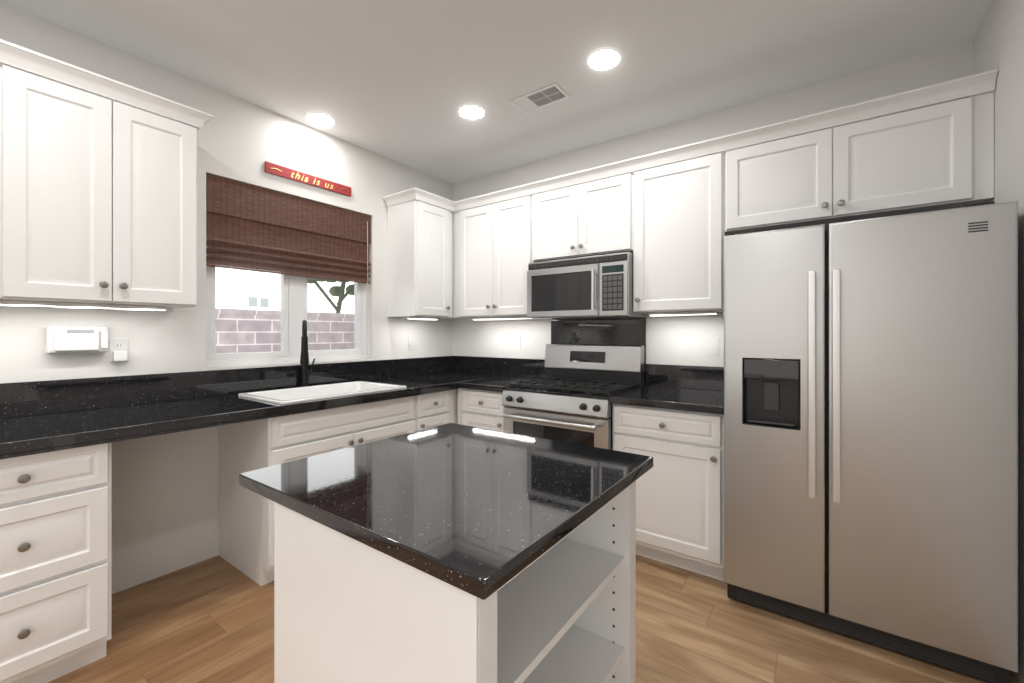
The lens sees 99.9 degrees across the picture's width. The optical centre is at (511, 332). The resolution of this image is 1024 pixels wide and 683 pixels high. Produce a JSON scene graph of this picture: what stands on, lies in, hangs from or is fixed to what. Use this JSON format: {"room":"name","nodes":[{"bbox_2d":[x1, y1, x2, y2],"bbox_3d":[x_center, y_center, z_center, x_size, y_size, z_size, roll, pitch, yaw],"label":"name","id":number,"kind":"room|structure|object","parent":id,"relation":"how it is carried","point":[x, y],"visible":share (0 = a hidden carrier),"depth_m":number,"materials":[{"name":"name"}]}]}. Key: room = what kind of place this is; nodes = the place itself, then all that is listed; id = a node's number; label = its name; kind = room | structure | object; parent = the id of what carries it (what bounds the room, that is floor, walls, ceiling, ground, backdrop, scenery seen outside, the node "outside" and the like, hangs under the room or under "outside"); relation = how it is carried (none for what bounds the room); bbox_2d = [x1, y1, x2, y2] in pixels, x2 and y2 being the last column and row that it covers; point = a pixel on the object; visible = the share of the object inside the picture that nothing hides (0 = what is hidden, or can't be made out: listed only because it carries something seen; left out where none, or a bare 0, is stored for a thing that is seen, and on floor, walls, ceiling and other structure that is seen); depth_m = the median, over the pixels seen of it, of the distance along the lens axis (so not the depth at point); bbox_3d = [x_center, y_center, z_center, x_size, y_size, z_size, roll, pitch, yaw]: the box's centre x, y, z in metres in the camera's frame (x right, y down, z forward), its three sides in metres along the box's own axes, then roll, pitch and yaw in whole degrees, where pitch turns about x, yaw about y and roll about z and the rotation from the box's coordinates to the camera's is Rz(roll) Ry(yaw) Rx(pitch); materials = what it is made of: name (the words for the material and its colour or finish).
{"room":"kitchen","nodes":[
{"label":"kitchen","id":0,"kind":"room"},
{"bbox_2d":[0,2,452,594],"bbox_3d":[-2.255,-0.061,1.850,0.140,2.700,5.600,0,0,36],"label":"wall","id":1,"kind":"structure","parent":0,"point":[164,504],"depth_m":2.37,"materials":[{"name":"white paint"}]},
{"bbox_2d":[46,326,107,353],"bbox_3d":[-2.019,0.030,2.003,0.062,0.127,0.205,0,0,36],"label":"wall fixture","id":2,"kind":"object","parent":1,"relation":"attached to","point":[74,339],"depth_m":1.98,"materials":[{"name":"white plastic"}]},
{"bbox_2d":[0,64,197,308],"bbox_3d":[-2.236,-0.574,1.440,0.365,0.885,1.922,0,0,36],"label":"upper cabinet","id":3,"kind":"object","parent":1,"relation":"attached to","point":[98,199],"visible":1,"depth_m":1.82,"materials":[{"name":"white wood"}]},
{"bbox_2d":[0,39,213,129],"bbox_3d":[-2.084,-1.050,1.360,0.057,0.066,1.972,0,0,36],"label":"crown molding","id":4,"kind":"structure","parent":3,"relation":"attached to","point":[32,62],"depth_m":1.81,"materials":[{"name":"white wood"}]},
{"bbox_2d":[109,338,127,361],"bbox_3d":[-1.943,0.084,2.129,0.039,0.116,0.072,0,0,36],"label":"wall fixture","id":5,"kind":"object","parent":1,"relation":"attached to","point":[118,349],"depth_m":2.12,"materials":[{"name":"white plastic"}]},
{"bbox_2d":[206,237,365,367],"bbox_3d":[-1.494,-0.356,2.956,0.070,1.120,1.115,0,0,36],"label":"window","id":6,"kind":"structure","parent":1,"relation":"in","point":[293,302],"depth_m":2.91,"materials":[{"name":"white plastic"}]},
{"bbox_2d":[206,173,370,283],"bbox_3d":[-1.439,-0.648,2.916,0.051,0.528,1.103,0,0,36],"label":"woven shade","id":7,"kind":"object","parent":6,"relation":"attached to","point":[253,228],"visible":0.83,"depth_m":2.81,"materials":[{"name":"brown wood"}]},
{"bbox_2d":[367,221,368,353],"bbox_3d":[-1.113,-0.348,3.328,0.012,1.027,0.020,0,0,36],"label":"blind cord","id":8,"kind":"object","parent":7,"relation":"hanging from","point":[367,270],"visible":1,"depth_m":3.32,"materials":[{"name":"white fabric"}]},
{"bbox_2d":[265,161,350,196],"bbox_3d":[-1.370,-1.044,2.940,0.018,0.066,0.605,0,0,36],"label":"sign","id":9,"kind":"object","parent":1,"relation":"attached to","point":[287,173],"visible":1,"depth_m":2.90,"materials":[{"name":"red wood"}]},
{"bbox_2d":[409,336,414,349],"bbox_3d":[-0.852,0.084,3.667,0.008,0.116,0.072,0,0,36],"label":"wall fixture","id":10,"kind":"object","parent":1,"relation":"attached to","point":[411,338],"depth_m":3.66,"materials":[{"name":"white plastic"}]},
{"bbox_2d":[388,200,451,317],"bbox_3d":[-0.733,-0.574,3.526,0.365,0.885,0.414,0,0,36],"label":"upper cabinet","id":11,"kind":"object","parent":1,"relation":"attached to","point":[419,259],"visible":1,"depth_m":3.39,"materials":[{"name":"white wood"}]},
{"bbox_2d":[383,190,411,206],"bbox_3d":[-0.891,-1.050,3.359,0.300,0.066,0.057,0,0,36],"label":"crown molding","id":12,"kind":"structure","parent":11,"relation":"attached to","point":[400,197],"depth_m":3.36,"materials":[{"name":"white wood"}]},
{"bbox_2d":[408,188,455,210],"bbox_3d":[-0.623,-1.050,3.385,0.057,0.066,0.413,0,0,36],"label":"crown molding","id":13,"kind":"structure","parent":11,"relation":"attached to","point":[414,193],"depth_m":3.37,"materials":[{"name":"white wood"}]},
{"bbox_2d":[0,0,992,183],"bbox_3d":[-0.807,-1.461,0.805,3.710,0.100,5.880,0,0,36],"label":"ceiling","id":14,"kind":"structure","parent":0,"point":[401,81],"depth_m":2.18,"materials":[{"name":"white paint"}]},
{"bbox_2d":[305,112,335,126],"bbox_3d":[-1.252,-1.406,2.821,0.194,0.009,0.183,0,0,36],"label":"recessed light","id":15,"kind":"object","parent":14,"relation":"in","point":[317,118],"depth_m":2.82,"materials":[{"name":"white"}]},
{"bbox_2d":[457,104,485,119],"bbox_3d":[-0.256,-1.406,2.730,0.189,0.009,0.188,0,0,36],"label":"recessed light","id":16,"kind":"object","parent":14,"relation":"in","point":[467,111],"depth_m":2.73,"materials":[{"name":"white"}]},
{"bbox_2d":[509,83,570,113],"bbox_3d":[0.165,-1.407,2.589,0.330,0.006,0.180,0,0,36],"label":"ceiling vent","id":17,"kind":"object","parent":14,"relation":"in","point":[553,93],"visible":1,"depth_m":2.58,"materials":[{"name":"white metal"}]},
{"bbox_2d":[585,47,622,70],"bbox_3d":[0.470,-1.406,2.206,0.185,0.009,0.190,0,0,36],"label":"recessed light","id":18,"kind":"object","parent":14,"relation":"in","point":[604,58],"depth_m":2.20,"materials":[{"name":"white"}]},
{"bbox_2d":[48,554,1018,682],"bbox_3d":[-0.807,1.339,0.805,3.710,0.100,5.880,0,0,36],"label":"floor","id":19,"kind":"structure","parent":0,"point":[210,620],"depth_m":1.80,"materials":[{"name":"brown wood"}]},
{"bbox_2d":[0,443,110,682],"bbox_3d":[-2.267,0.847,1.159,0.645,0.884,1.661,0,0,36],"label":"base cabinet","id":20,"kind":"object","parent":19,"relation":"on","point":[55,564],"visible":1,"depth_m":1.54,"materials":[{"name":"white wood"}]},
{"bbox_2d":[0,356,511,458],"bbox_3d":[-1.522,0.315,2.177,0.660,0.202,4.205,0,0,36],"label":"countertop","id":21,"kind":"structure","parent":20,"relation":"on","point":[37,417],"depth_m":2.15,"materials":[{"name":"black stone"}]},
{"bbox_2d":[300,320,314,386],"bbox_3d":[-1.338,0.138,2.819,0.163,0.450,0.157,0,0,36],"label":"pull-down faucet","id":22,"kind":"object","parent":21,"relation":"on","point":[304,361],"visible":0.9,"depth_m":2.74,"materials":[{"name":"black metal"}]},
{"bbox_2d":[238,381,406,403],"bbox_3d":[-1.144,0.464,2.676,0.525,0.225,0.820,0,0,36],"label":"drop-in sink","id":23,"kind":"object","parent":21,"relation":"in","point":[296,394],"visible":0.35,"depth_m":2.76,"materials":[{"name":"white ceramic"}]},
{"bbox_2d":[219,396,413,585],"bbox_3d":[-1.163,0.847,2.690,0.645,0.884,0.947,0,0,36],"label":"base cabinet","id":24,"kind":"object","parent":19,"relation":"on","point":[246,532],"visible":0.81,"depth_m":2.33,"materials":[{"name":"white wood"}]},
{"bbox_2d":[414,389,457,430],"bbox_3d":[-0.592,0.847,3.482,0.645,0.884,1.001,0,0,36],"label":"base cabinet","id":25,"kind":"object","parent":19,"relation":"on","point":[435,409],"visible":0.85,"depth_m":3.05,"materials":[{"name":"white wood"}]},
{"bbox_2d":[274,481,635,682],"bbox_3d":[-0.112,0.838,1.145,0.650,0.902,0.706,0,0,36],"label":"kitchen island","id":26,"kind":"object","parent":19,"relation":"on","point":[347,609],"visible":0.54,"depth_m":0.94,"materials":[{"name":"white wood"}]},
{"bbox_2d":[239,423,652,599],"bbox_3d":[-0.143,0.372,1.166,0.807,0.030,0.768,0,0,36],"label":"island countertop","id":27,"kind":"structure","parent":26,"relation":"on","point":[482,513],"depth_m":0.96,"materials":[{"name":"black stone"}]},
{"bbox_2d":[458,388,503,431],"bbox_3d":[-0.058,0.847,3.317,0.460,0.884,0.645,0,0,36],"label":"base cabinet","id":28,"kind":"object","parent":19,"relation":"on","point":[480,408],"visible":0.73,"depth_m":3.08,"materials":[{"name":"white wood"}]},
{"bbox_2d":[502,344,643,449],"bbox_3d":[0.407,0.688,2.915,0.755,1.203,0.698,0,0,36],"label":"gas range","id":29,"kind":"object","parent":19,"relation":"on","point":[566,399],"visible":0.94,"depth_m":2.81,"materials":[{"name":"silver metal"}]},
{"bbox_2d":[613,404,723,580],"bbox_3d":[0.989,0.847,2.562,0.592,0.884,0.645,0,0,36],"label":"base cabinet","id":30,"kind":"object","parent":19,"relation":"on","point":[680,503],"visible":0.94,"depth_m":2.29,"materials":[{"name":"white wood"}]},
{"bbox_2d":[609,362,723,414],"bbox_3d":[0.979,0.309,2.544,0.600,0.190,0.612,0,0,36],"label":"countertop","id":31,"kind":"structure","parent":30,"relation":"on","point":[674,387],"depth_m":2.70,"materials":[{"name":"black stone"}]},
{"bbox_2d":[724,201,1017,682],"bbox_3d":[1.574,0.406,2.032,0.938,1.766,0.754,0,0,36],"label":"refrigerator","id":32,"kind":"object","parent":19,"relation":"on","point":[870,430],"visible":1,"depth_m":1.71,"materials":[{"name":"grey metal"}]},
{"bbox_2d":[453,40,972,366],"bbox_3d":[0.871,-0.061,3.133,3.710,2.700,0.140,0,0,36],"label":"wall","id":33,"kind":"structure","parent":0,"point":[676,339],"depth_m":2.85,"materials":[{"name":"white paint"}]},
{"bbox_2d":[439,212,458,318],"bbox_3d":[-0.499,-0.574,3.825,0.393,0.886,0.337,0,0,36],"label":"upper cabinet","id":34,"kind":"object","parent":33,"relation":"attached to","point":[455,216],"depth_m":3.62,"materials":[{"name":"white wood"}]},
{"bbox_2d":[459,196,530,318],"bbox_3d":[-0.051,-0.574,3.501,0.713,0.886,0.337,0,0,36],"label":"upper cabinet","id":35,"kind":"object","parent":33,"relation":"attached to","point":[495,239],"depth_m":3.35,"materials":[{"name":"white wood"}]},
{"bbox_2d":[531,172,634,262],"bbox_3d":[0.547,-0.771,3.070,0.759,0.491,0.337,0,0,36],"label":"upper cabinet","id":36,"kind":"object","parent":33,"relation":"attached to","point":[594,218],"depth_m":2.90,"materials":[{"name":"white wood"}]},
{"bbox_2d":[527,252,648,319],"bbox_3d":[0.513,-0.306,3.022,0.753,0.400,0.453,0,0,36],"label":"over-the-range microwave","id":37,"kind":"object","parent":36,"relation":"attached to","point":[595,287],"visible":1,"depth_m":2.85,"materials":[{"name":"silver metal"}]},
{"bbox_2d":[631,152,726,313],"bbox_3d":[1.070,-0.574,2.693,0.525,0.886,0.337,0,0,36],"label":"upper cabinet","id":38,"kind":"object","parent":33,"relation":"attached to","point":[670,226],"depth_m":2.54,"materials":[{"name":"white wood"}]},
{"bbox_2d":[0,300,717,319],"bbox_3d":[-0.571,-0.121,1.911,2.160,0.019,3.170,0,0,36],"label":"bars","id":39,"kind":"object","parent":38,"relation":"attached to","point":[62,304],"visible":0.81,"depth_m":2.01,"materials":[{"name":"white plastic"}]},
{"bbox_2d":[707,338,718,355],"bbox_3d":[1.282,0.089,2.746,0.072,0.116,0.008,0,0,36],"label":"wall fixture","id":40,"kind":"object","parent":33,"relation":"attached to","point":[712,343],"depth_m":2.74,"materials":[{"name":"white plastic"}]},
{"bbox_2d":[727,92,993,235],"bbox_3d":[1.701,-0.794,2.238,1.032,0.445,0.337,0,0,36],"label":"upper cabinet","id":41,"kind":"object","parent":33,"relation":"attached to","point":[940,156],"depth_m":2.04,"materials":[{"name":"white wood"}]},
{"bbox_2d":[452,69,997,211],"bbox_3d":[0.754,-1.050,2.693,3.100,0.066,0.057,0,0,36],"label":"crown molding","id":42,"kind":"structure","parent":41,"relation":"attached to","point":[985,82],"depth_m":2.26,"materials":[{"name":"white wood"}]},
{"bbox_2d":[973,0,1023,682],"bbox_3d":[0.640,-0.061,-0.239,0.140,2.700,5.600,0,0,36],"label":"wall","id":43,"kind":"structure","parent":0,"point":[998,41],"depth_m":1.63,"materials":[{"name":"white paint"}]},
{"label":"outside","id":44,"kind":"structure","parent":0,"visible":0},
{"bbox_2d":[216,265,353,313],"bbox_3d":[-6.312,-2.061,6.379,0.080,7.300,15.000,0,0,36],"label":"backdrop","id":45,"kind":"structure","parent":44,"point":[244,289],"depth_m":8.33,"materials":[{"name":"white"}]},
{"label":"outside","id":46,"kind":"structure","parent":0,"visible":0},
{"bbox_2d":[215,308,353,353],"bbox_3d":[-2.776,0.684,3.828,0.260,1.810,8.000,0,0,36],"label":"block wall","id":47,"kind":"structure","parent":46,"point":[242,330],"depth_m":4.20,"materials":[{"name":"grey brick"}]},
{"bbox_2d":[307,275,353,312],"bbox_3d":[-3.159,-0.006,7.669,1.035,2.591,1.533,0,0,36],"label":"tree","id":48,"kind":"object","parent":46,"point":[337,291],"visible":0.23,"depth_m":7.71,"materials":[{"name":"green plant"}]}
]}

